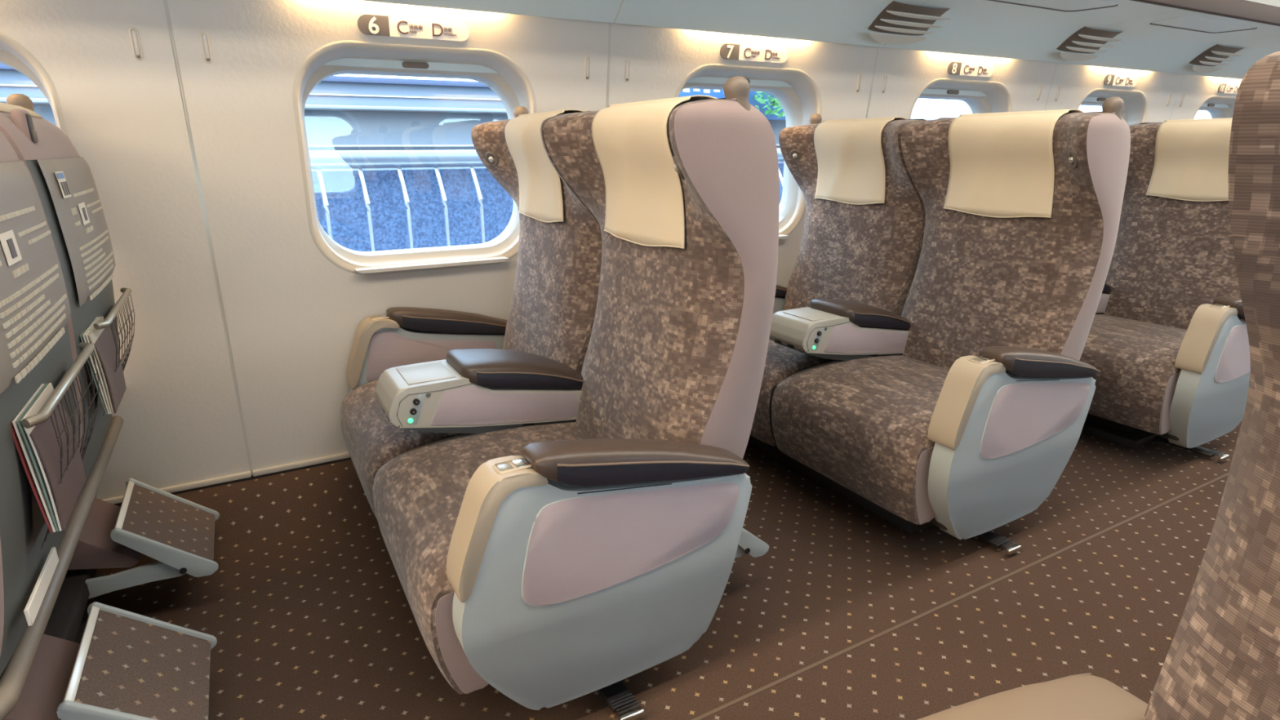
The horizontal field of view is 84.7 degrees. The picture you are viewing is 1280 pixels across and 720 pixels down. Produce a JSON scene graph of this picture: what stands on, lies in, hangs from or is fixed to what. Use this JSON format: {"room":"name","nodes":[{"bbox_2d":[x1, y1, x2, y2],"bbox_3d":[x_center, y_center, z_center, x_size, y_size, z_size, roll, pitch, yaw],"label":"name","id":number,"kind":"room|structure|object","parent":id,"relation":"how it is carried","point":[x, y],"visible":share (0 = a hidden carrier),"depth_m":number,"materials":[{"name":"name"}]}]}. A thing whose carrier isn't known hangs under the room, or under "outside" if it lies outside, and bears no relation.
{"room":"train carriage","nodes":[
{"label":"train carriage","id":0,"kind":"room"},
{"bbox_2d":[0,0,1242,499],"bbox_3d":[1.911,-0.814,3.460,13.948,1.380,0.099,-9,19,-28],"label":"wall","id":1,"kind":"structure","parent":0,"point":[244,334],"depth_m":1.92,"materials":[{"name":"white plastic"}]},
{"bbox_2d":[0,31,69,137],"bbox_3d":[-1.656,-0.417,1.551,0.678,0.636,0.178,-9,19,-28],"label":"window","id":2,"kind":"structure","parent":1,"relation":"in","point":[13,55],"depth_m":1.60,"materials":[{"name":"beige plastic"}]},
{"bbox_2d":[128,27,142,59],"bbox_3d":[-1.174,-0.737,1.636,0.019,0.069,0.011,-9,19,-28],"label":"coat hook","id":3,"kind":"object","parent":1,"relation":"attached to","point":[134,33],"visible":1,"depth_m":1.64,"materials":[{"name":"beige plastic"}]},
{"bbox_2d":[200,31,212,62],"bbox_3d":[-1.051,-0.757,1.702,0.019,0.069,0.011,-9,19,-28],"label":"coat hook","id":4,"kind":"object","parent":1,"relation":"attached to","point":[204,37],"visible":1,"depth_m":1.70,"materials":[{"name":"beige plastic"}]},
{"bbox_2d":[102,452,351,506],"bbox_3d":[1.889,-0.173,3.698,13.916,0.016,0.027,-9,19,-28],"label":"baseboard","id":5,"kind":"structure","parent":1,"relation":"attached to","point":[175,488],"depth_m":2.05,"materials":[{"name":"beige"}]},
{"bbox_2d":[357,14,469,40],"bbox_3d":[-0.610,-0.901,1.907,0.297,0.049,0.007,-9,19,-28],"label":"number sign","id":6,"kind":"object","parent":1,"relation":"attached to","point":[369,24],"visible":1,"depth_m":1.90,"materials":[{"name":"white plastic"}]},
{"bbox_2d":[292,40,536,275],"bbox_3d":[-0.645,-0.585,2.095,0.678,0.636,0.178,-9,19,-28],"label":"window","id":7,"kind":"structure","parent":1,"relation":"in","point":[494,69],"depth_m":2.05,"materials":[{"name":"beige plastic"}]},
{"bbox_2d":[323,57,497,73],"bbox_3d":[-0.645,-0.846,2.014,0.524,0.024,0.007,-9,19,-28],"label":"shade","id":8,"kind":"object","parent":7,"relation":"attached to","point":[385,64],"depth_m":2.00,"materials":[{"name":"grey plastic"}]},
{"bbox_2d":[584,56,590,79],"bbox_3d":[-0.163,-0.905,2.179,0.019,0.069,0.011,-9,19,-28],"label":"coat hook","id":9,"kind":"object","parent":1,"relation":"attached to","point":[587,68],"visible":1,"depth_m":2.18,"materials":[{"name":"beige plastic"}]},
{"bbox_2d":[624,58,630,81],"bbox_3d":[-0.041,-0.926,2.245,0.019,0.069,0.011,-9,19,-28],"label":"coat hook","id":10,"kind":"object","parent":1,"relation":"attached to","point":[627,70],"visible":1,"depth_m":2.25,"materials":[{"name":"beige"}]},
{"bbox_2d":[674,63,822,239],"bbox_3d":[0.366,-0.754,2.638,0.678,0.636,0.178,-9,19,-28],"label":"window","id":11,"kind":"structure","parent":1,"relation":"in","point":[797,93],"depth_m":2.66,"materials":[{"name":"beige plastic"}]},
{"bbox_2d":[686,76,792,87],"bbox_3d":[0.366,-1.014,2.557,0.524,0.024,0.007,-9,19,-28],"label":"shade","id":12,"kind":"object","parent":11,"relation":"attached to","point":[704,81],"depth_m":2.56,"materials":[{"name":"white plastic"}]},
{"bbox_2d":[720,43,787,62],"bbox_3d":[0.401,-1.069,2.450,0.297,0.049,0.007,-9,19,-28],"label":"number sign","id":13,"kind":"object","parent":1,"relation":"attached to","point":[727,51],"visible":1,"depth_m":2.45,"materials":[{"name":"white plastic"}]},
{"bbox_2d":[359,0,1279,79],"bbox_3d":[2.077,-1.426,3.038,15.120,0.229,0.528,-9,19,-28],"label":"luggage rack","id":14,"kind":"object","parent":1,"relation":"attached to","point":[982,28],"depth_m":2.74,"materials":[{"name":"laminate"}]},
{"bbox_2d":[855,73,861,92],"bbox_3d":[0.848,-1.074,2.723,0.019,0.069,0.011,-9,19,-28],"label":"coat hook","id":15,"kind":"object","parent":1,"relation":"attached to","point":[859,79],"visible":1,"depth_m":2.72,"materials":[{"name":"beige plastic"}]},
{"bbox_2d":[881,75,887,93],"bbox_3d":[0.971,-1.094,2.789,0.019,0.069,0.011,-9,19,-28],"label":"coat hook","id":16,"kind":"object","parent":1,"relation":"attached to","point":[885,78],"visible":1,"depth_m":2.79,"materials":[{"name":"beige plastic"}]},
{"bbox_2d":[867,0,950,44],"bbox_3d":[0.983,-1.230,2.579,0.348,0.120,0.110,-9,19,-28],"label":"air vent","id":17,"kind":"object","parent":1,"relation":"attached to","point":[896,18],"visible":1,"depth_m":2.57,"materials":[{"name":"grey plastic"}]},
{"bbox_2d":[908,78,1012,119],"bbox_3d":[1.377,-0.922,3.181,0.678,0.636,0.178,-9,19,-28],"label":"window","id":18,"kind":"structure","parent":1,"relation":"in","point":[981,96],"depth_m":3.14,"materials":[{"name":"beige plastic"}]},
{"bbox_2d":[921,88,986,96],"bbox_3d":[1.377,-1.183,3.100,0.524,0.024,0.007,-9,19,-28],"label":"shade","id":19,"kind":"object","parent":18,"relation":"attached to","point":[928,91],"depth_m":3.10,"materials":[{"name":"white plastic"}]},
{"bbox_2d":[947,62,993,76],"bbox_3d":[1.412,-1.238,2.994,0.297,0.049,0.007,-9,19,-28],"label":"number sign","id":20,"kind":"object","parent":1,"relation":"attached to","point":[953,68],"visible":1,"depth_m":2.99,"materials":[{"name":"white plastic"}]},
{"bbox_2d":[1036,84,1042,100],"bbox_3d":[1.859,-1.242,3.266,0.019,0.069,0.011,-9,19,-28],"label":"coat hook","id":21,"kind":"object","parent":1,"relation":"attached to","point":[1041,87],"visible":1,"depth_m":3.26,"materials":[{"name":"beige plastic"}]},
{"bbox_2d":[986,0,1117,12],"bbox_3d":[1.519,-1.329,2.599,0.655,0.019,0.142,-9,19,-28],"label":"panel","id":22,"kind":"object","parent":1,"relation":"attached to","point":[1067,6],"visible":1,"depth_m":2.65,"materials":[{"name":"white plastic"}]},
{"bbox_2d":[1054,86,1060,101],"bbox_3d":[1.981,-1.263,3.332,0.019,0.069,0.011,-9,19,-28],"label":"coat hook","id":23,"kind":"object","parent":1,"relation":"attached to","point":[1059,87],"visible":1,"depth_m":3.33,"materials":[{"name":"beige"}]},
{"bbox_2d":[1057,26,1122,61],"bbox_3d":[1.994,-1.399,3.122,0.348,0.120,0.110,-9,19,-28],"label":"air vent","id":24,"kind":"object","parent":1,"relation":"attached to","point":[1086,40],"visible":1,"depth_m":3.11,"materials":[{"name":"grey plastic"}]},
{"bbox_2d":[1076,88,1147,125],"bbox_3d":[2.388,-1.091,3.725,0.678,0.636,0.178,-9,19,-28],"label":"window","id":25,"kind":"structure","parent":1,"relation":"in","point":[1135,109],"depth_m":3.70,"materials":[{"name":"beige plastic"}]},
{"bbox_2d":[1083,97,1125,102],"bbox_3d":[2.388,-1.351,3.644,0.524,0.024,0.007,-9,19,-28],"label":"shade","id":26,"kind":"object","parent":25,"relation":"attached to","point":[1088,100],"depth_m":3.63,"materials":[{"name":"white plastic"}]},
{"bbox_2d":[1103,74,1137,86],"bbox_3d":[2.423,-1.407,3.537,0.297,0.049,0.007,-9,19,-28],"label":"number sign","id":27,"kind":"object","parent":1,"relation":"attached to","point":[1109,79],"visible":1,"depth_m":3.53,"materials":[{"name":"white plastic"}]},
{"bbox_2d":[1166,93,1171,106],"bbox_3d":[2.869,-1.411,3.809,0.019,0.069,0.011,-9,19,-28],"label":"coat hook","id":28,"kind":"object","parent":1,"relation":"attached to","point":[1170,95],"visible":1,"depth_m":3.81,"materials":[{"name":"beige plastic"}]},
{"bbox_2d":[1179,93,1185,106],"bbox_3d":[2.992,-1.431,3.875,0.019,0.069,0.011,-9,19,-28],"label":"coat hook","id":29,"kind":"object","parent":1,"relation":"attached to","point":[1183,97],"visible":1,"depth_m":3.88,"materials":[{"name":"beige"}]},
{"bbox_2d":[1150,15,1257,33],"bbox_3d":[2.530,-1.497,3.143,0.655,0.019,0.142,-9,19,-28],"label":"panel","id":30,"kind":"object","parent":1,"relation":"attached to","point":[1188,23],"visible":1,"depth_m":3.13,"materials":[{"name":"white plastic"}]},
{"bbox_2d":[1192,95,1235,119],"bbox_3d":[3.399,-1.259,4.268,0.678,0.636,0.178,-9,19,-28],"label":"window","id":31,"kind":"structure","parent":1,"relation":"in","point":[1218,106],"depth_m":4.23,"materials":[{"name":"beige plastic"}]},
{"bbox_2d":[1200,102,1229,107],"bbox_3d":[3.399,-1.520,4.187,0.524,0.024,0.007,-9,19,-28],"label":"shade","id":32,"kind":"object","parent":31,"relation":"attached to","point":[1205,104],"depth_m":4.21,"materials":[{"name":"white plastic"}]},
{"bbox_2d":[1189,44,1243,72],"bbox_3d":[3.004,-1.567,3.666,0.348,0.120,0.110,-9,19,-28],"label":"air vent","id":33,"kind":"object","parent":1,"relation":"attached to","point":[1214,55],"visible":1,"depth_m":3.65,"materials":[{"name":"grey plastic"}]},
{"bbox_2d":[1217,83,1239,93],"bbox_3d":[3.434,-1.575,4.080,0.297,0.049,0.007,-9,19,-28],"label":"number sign","id":34,"kind":"object","parent":1,"relation":"attached to","point":[1223,88],"visible":0.74,"depth_m":4.07,"materials":[{"name":"white plastic"}]},
{"bbox_2d":[95,420,1242,719],"bbox_3d":[2.690,0.288,2.428,15.120,0.118,3.135,-9,19,-28],"label":"floor","id":35,"kind":"structure","parent":0,"point":[306,606],"depth_m":1.68,"materials":[{"name":"carpet"}]},
{"bbox_2d":[0,93,219,719],"bbox_3d":[-1.269,0.135,1.175,0.833,1.164,1.261,-9,19,-28],"label":"seat","id":36,"kind":"object","parent":35,"relation":"on","point":[82,657],"visible":0.9,"depth_m":1.20,"materials":[{"name":"grey plastic"}]},
{"bbox_2d":[23,546,58,626],"bbox_3d":[-0.825,0.309,0.970,0.005,0.024,0.170,-9,19,-28],"label":"leaflet","id":37,"kind":"object","parent":36,"relation":"attached to","point":[31,610],"visible":1,"depth_m":0.95,"materials":[{"name":"beige paper"}]},
{"bbox_2d":[10,382,85,533],"bbox_3d":[-0.823,0.132,0.983,0.027,0.160,0.170,-9,19,-28],"label":"magazine","id":38,"kind":"object","parent":36,"relation":"attached to","point":[37,447],"visible":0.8,"depth_m":0.94,"materials":[{"name":"red paper"}]},
{"bbox_2d":[80,315,126,414],"bbox_3d":[-1.073,0.007,1.409,0.027,0.160,0.170,-9,19,-28],"label":"magazine","id":39,"kind":"object","parent":36,"relation":"attached to","point":[112,384],"visible":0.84,"depth_m":1.36,"materials":[{"name":"grey paper"}]},
{"bbox_2d":[339,75,779,719],"bbox_3d":[-0.258,-0.034,1.718,0.833,1.164,1.261,-9,19,-28],"label":"seat","id":40,"kind":"object","parent":35,"relation":"on","point":[557,491],"visible":1,"depth_m":1.34,"materials":[{"name":"fabric"}]},
{"bbox_2d":[339,379,463,519],"bbox_3d":[-0.525,0.208,1.969,0.532,0.280,0.536,-9,19,-28],"label":"seat cushion","id":41,"kind":"object","parent":40,"relation":"on","point":[371,440],"depth_m":1.72,"materials":[{"name":"fabric"}]},
{"bbox_2d":[373,421,595,694],"bbox_3d":[-0.254,0.349,1.507,0.532,0.280,0.536,-9,19,-28],"label":"seat cushion","id":42,"kind":"object","parent":40,"relation":"on","point":[419,494],"depth_m":1.37,"materials":[{"name":"fabric"}]},
{"bbox_2d":[484,151,498,166],"bbox_3d":[-0.434,-0.592,2.064,0.045,0.044,0.024,7,18,23],"label":"reading lamp","id":43,"kind":"object","parent":40,"relation":"attached to","point":[491,157],"depth_m":2.06,"materials":[{"name":"brown"}]},
{"bbox_2d":[673,155,684,179],"bbox_3d":[0.070,-0.332,1.207,0.024,0.044,0.045,2,17,7],"label":"reading lamp","id":44,"kind":"object","parent":40,"relation":"attached to","point":[677,168],"depth_m":1.19,"materials":[{"name":"grey metal"}]},
{"bbox_2d":[748,96,1130,555],"bbox_3d":[0.752,-0.202,2.262,0.833,1.164,1.261,-9,19,-28],"label":"seat","id":45,"kind":"object","parent":35,"relation":"on","point":[931,323],"visible":0.89,"depth_m":1.97,"materials":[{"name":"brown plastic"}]},
{"bbox_2d":[774,338,782,343],"bbox_3d":[0.424,-0.058,2.155,0.008,0.012,0.028,-9,19,-28],"label":"socket","id":46,"kind":"object","parent":45,"relation":"attached to","point":[777,340],"depth_m":2.15,"materials":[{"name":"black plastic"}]},
{"bbox_2d":[786,343,794,348],"bbox_3d":[0.453,-0.043,2.107,0.008,0.012,0.028,-9,19,-28],"label":"socket","id":47,"kind":"object","parent":45,"relation":"attached to","point":[789,345],"depth_m":2.10,"materials":[{"name":"black plastic"}]},
{"bbox_2d":[750,338,835,446],"bbox_3d":[0.485,0.040,2.512,0.532,0.280,0.536,-9,19,-28],"label":"seat cushion","id":48,"kind":"object","parent":45,"relation":"on","point":[782,362],"depth_m":2.21,"materials":[{"name":"fabric"}]},
{"bbox_2d":[789,149,801,161],"bbox_3d":[0.577,-0.760,2.607,0.045,0.044,0.024,7,18,23],"label":"reading lamp","id":49,"kind":"object","parent":45,"relation":"attached to","point":[795,155],"depth_m":2.60,"materials":[{"name":"brown"}]},
{"bbox_2d":[771,355,949,524],"bbox_3d":[0.757,0.180,2.050,0.532,0.280,0.536,-9,19,-28],"label":"seat cushion","id":50,"kind":"object","parent":45,"relation":"on","point":[866,424],"depth_m":1.91,"materials":[{"name":"fabric"}]},
{"bbox_2d":[1067,151,1078,168],"bbox_3d":[1.081,-0.501,1.750,0.024,0.044,0.045,2,17,7],"label":"reading lamp","id":51,"kind":"object","parent":45,"relation":"attached to","point":[1073,156],"depth_m":1.74,"materials":[{"name":"brown"}]},
{"bbox_2d":[691,472,1228,719],"bbox_3d":[2.691,0.345,2.445,15.120,0.004,0.529,-9,19,-28],"label":"trim","id":52,"kind":"structure","parent":35,"relation":"on","point":[828,658],"depth_m":1.64,"materials":[{"name":"brown metal"}]},
{"bbox_2d":[917,50,1279,719],"bbox_3d":[0.661,0.440,0.155,0.833,1.164,1.261,-9,19,-28],"label":"seat","id":53,"kind":"object","parent":35,"relation":"on","point":[1222,661],"visible":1,"depth_m":0.62,"materials":[{"name":"brown fabric"}]},
{"bbox_2d":[1079,118,1250,461],"bbox_3d":[1.763,-0.371,2.805,0.833,1.164,1.261,-9,19,-28],"label":"seat","id":54,"kind":"object","parent":35,"relation":"on","point":[1167,340],"visible":0.33,"depth_m":2.50,"materials":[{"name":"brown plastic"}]},
{"bbox_2d":[1079,314,1186,434],"bbox_3d":[1.768,0.011,2.594,0.532,0.280,0.536,-9,19,-28],"label":"seat cushion","id":55,"kind":"object","parent":54,"relation":"on","point":[1139,358],"depth_m":2.36,"materials":[{"name":"fabric"}]},
{"bbox_2d":[752,91,786,162],"bbox_3d":[1.605,-1.791,7.831,0.996,2.955,0.556,-9,19,-28],"label":"tree","id":56,"kind":"object","parent":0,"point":[775,103],"visible":0.18,"depth_m":7.42,"materials":[{"name":"green plant"}]},
{"bbox_2d":[1246,0,1279,7],"bbox_3d":[2.685,-1.458,1.895,15.120,0.550,2.975,-9,19,-28],"label":"ceiling","id":57,"kind":"structure","parent":0,"point":[1273,2],"depth_m":3.91,"materials":[{"name":"white plastic"}]},
{"label":"outside","id":58,"kind":"structure","parent":0,"visible":0},
{"bbox_3d":[-20.224,-8.323,35.045,120.000,0.300,77.500,-9,19,-28],"label":"trim","id":59,"kind":"structure","parent":58,"visible":0},
{"bbox_2d":[0,63,505,109],"bbox_3d":[-9.023,-0.968,5.492,21.700,2.800,0.700,-9,19,-28],"label":"station building","id":60,"kind":"structure","parent":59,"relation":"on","point":[333,90],"depth_m":8.10,"materials":[{"name":"painted metal"},{"name":"concrete"},{"name":"glass"}]},
{"bbox_2d":[0,97,934,170],"bbox_3d":[4.408,-2.259,10.312,42.000,2.385,0.580,-9,19,-28],"label":"parapet","id":61,"kind":"object","parent":59,"relation":"on","point":[328,127],"visible":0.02,"depth_m":6.38,"materials":[{"name":"grey"}]},
{"bbox_2d":[308,148,784,251],"bbox_3d":[1.913,-0.597,4.796,16.000,1.636,0.254,-9,19,-28],"label":"fence","id":62,"kind":"object","parent":59,"relation":"on","point":[361,210],"visible":0.03,"depth_m":3.07,"materials":[{"name":"metal"}]},
{"bbox_2d":[678,88,786,122],"bbox_3d":[1.065,-1.802,8.028,2.300,2.860,0.063,-9,19,-28],"label":"sign board","id":63,"kind":"object","parent":59,"relation":"on","point":[718,94],"visible":0.11,"depth_m":7.76,"materials":[{"name":"blue"}]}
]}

